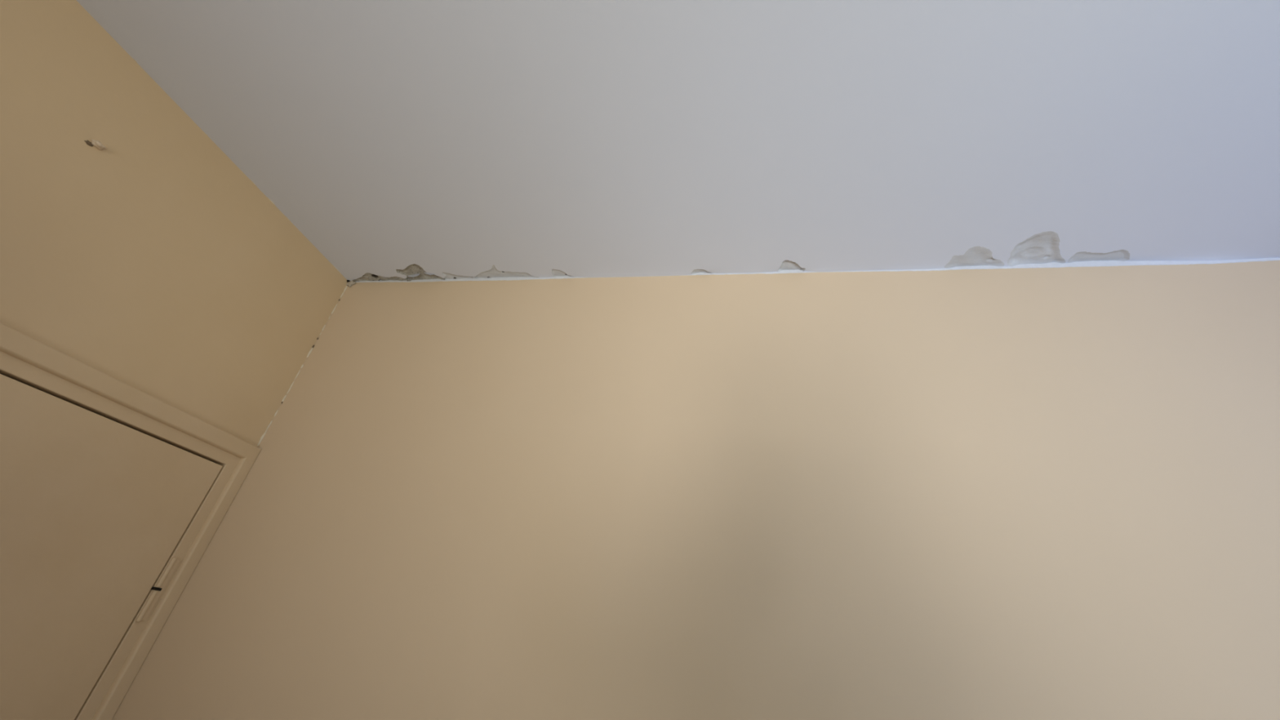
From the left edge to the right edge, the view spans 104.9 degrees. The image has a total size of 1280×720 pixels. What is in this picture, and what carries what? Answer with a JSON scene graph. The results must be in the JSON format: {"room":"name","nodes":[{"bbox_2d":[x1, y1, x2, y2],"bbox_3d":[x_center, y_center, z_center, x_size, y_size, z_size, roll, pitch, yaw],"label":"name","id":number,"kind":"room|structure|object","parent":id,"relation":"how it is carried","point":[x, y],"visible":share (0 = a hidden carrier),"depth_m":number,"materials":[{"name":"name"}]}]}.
{"room":"empty room","nodes":[
{"label":"empty room","id":0,"kind":"room"},
{"bbox_2d":[0,0,347,447],"bbox_3d":[-1.729,-0.186,-0.308,0.120,2.930,4.140,1,-32,11],"label":"wall","id":1,"kind":"structure","parent":0,"point":[149,260],"depth_m":1.31,"materials":[{"name":"beige paint"}]},
{"bbox_2d":[84,138,106,150],"bbox_3d":[-1.349,-0.535,1.222,0.022,0.023,0.035,1,-32,11],"label":"plug","id":2,"kind":"object","parent":1,"relation":"attached to","point":[97,144],"visible":1,"depth_m":1.22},
{"bbox_2d":[0,322,261,719],"bbox_3d":[-1.526,0.924,0.676,0.124,2.135,1.014,1,-32,11],"label":"door","id":3,"kind":"structure","parent":1,"relation":"in","point":[113,495],"depth_m":1.22,"materials":[{"name":"beige paint"}]},
{"bbox_2d":[257,285,347,445],"bbox_3d":[-1.241,-0.015,1.839,0.008,0.720,0.008,1,-32,11],"label":"seam","id":4,"kind":"structure","parent":1,"relation":"attached to","point":[345,288],"depth_m":1.80,"materials":[{"name":"beige paint"}]},
{"bbox_2d":[76,0,1279,280],"bbox_3d":[0.414,-1.405,0.073,4.140,0.156,4.140,1,-32,11],"label":"ceiling","id":5,"kind":"structure","parent":0,"point":[575,138],"depth_m":1.27,"materials":[{"name":"white paint"}]},
{"bbox_2d":[346,280,355,287],"bbox_3d":[-1.188,-0.314,2.018,0.048,0.041,0.018,6,-32,3],"label":"lump","id":6,"kind":"object","parent":5,"relation":"attached to","point":[349,283],"visible":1,"depth_m":2.02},
{"bbox_2d":[353,272,410,281],"bbox_3d":[-1.057,-0.340,1.984,0.281,0.020,0.054,1,-32,11],"label":"peeled patch","id":7,"kind":"object","parent":5,"relation":"attached to","point":[366,277],"visible":0.94,"depth_m":1.99,"materials":[{"name":"paint"}]},
{"bbox_2d":[395,263,444,280],"bbox_3d":[-0.866,-0.344,1.925,0.185,0.015,0.095,1,-32,11],"label":"peeled patch","id":8,"kind":"object","parent":5,"relation":"attached to","point":[412,272],"visible":1,"depth_m":1.94,"materials":[{"name":"paint"}]},
{"bbox_2d":[441,272,475,279],"bbox_3d":[-0.709,-0.333,1.919,0.154,0.017,0.044,1,-32,11],"label":"peeled patch","id":9,"kind":"object","parent":5,"relation":"attached to","point":[447,276],"visible":0.94,"depth_m":1.93,"materials":[{"name":"grey paint"}]},
{"bbox_2d":[472,264,539,279],"bbox_3d":[-0.521,-0.340,1.868,0.279,0.014,0.078,1,-32,11],"label":"peeled patch","id":10,"kind":"object","parent":5,"relation":"attached to","point":[493,273],"visible":0.99,"depth_m":1.88,"materials":[{"name":"grey paint"}]},
{"bbox_2d":[551,269,569,277],"bbox_3d":[-0.284,-0.327,1.833,0.095,0.011,0.047,1,-32,11],"label":"peeled patch","id":11,"kind":"object","parent":5,"relation":"attached to","point":[556,273],"visible":1,"depth_m":1.84,"materials":[{"name":"grey paint"}]},
{"bbox_2d":[691,269,708,274],"bbox_3d":[0.219,-0.315,1.740,0.076,0.010,0.030,1,-32,11],"label":"peeled patch","id":12,"kind":"object","parent":5,"relation":"attached to","point":[695,271],"visible":1,"depth_m":1.75,"materials":[{"name":"grey paint"}]},
{"bbox_2d":[777,260,805,271],"bbox_3d":[0.515,-0.322,1.669,0.091,0.011,0.061,1,-32,11],"label":"peeled patch","id":13,"kind":"object","parent":5,"relation":"attached to","point":[786,264],"visible":1,"depth_m":1.68,"materials":[{"name":"grey paint"}]},
{"bbox_2d":[944,245,1004,268],"bbox_3d":[1.064,-0.325,1.545,0.176,0.009,0.096,1,-32,11],"label":"peeled patch","id":14,"kind":"object","parent":5,"relation":"attached to","point":[975,255],"visible":1,"depth_m":1.56,"materials":[{"name":"grey paint"}]},
{"bbox_2d":[1007,231,1065,266],"bbox_3d":[1.229,-0.341,1.494,0.177,0.016,0.145,1,-32,11],"label":"peeled patch","id":15,"kind":"object","parent":5,"relation":"attached to","point":[1042,247],"visible":1,"depth_m":1.51,"materials":[{"name":"grey paint"}]},
{"bbox_2d":[1067,249,1129,262],"bbox_3d":[1.405,-0.318,1.500,0.168,0.010,0.056,1,-32,11],"label":"peeled patch","id":16,"kind":"object","parent":5,"relation":"attached to","point":[1121,255],"visible":1,"depth_m":1.50,"materials":[{"name":"grey paint"}]},
{"bbox_2d":[111,260,1279,719],"bbox_3d":[0.559,0.920,0.966,3.900,2.930,0.120,1,-32,11],"label":"wall","id":17,"kind":"structure","parent":0,"point":[1030,493],"depth_m":1.29,"materials":[{"name":"beige paint"}]},
{"bbox_2d":[355,257,1279,282],"bbox_3d":[0.724,-0.310,1.657,3.880,0.051,0.002,1,-32,11],"label":"paint line","id":18,"kind":"object","parent":17,"relation":"attached to","point":[1095,263],"visible":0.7,"depth_m":1.56,"materials":[{"name":"white paint"}]}
]}

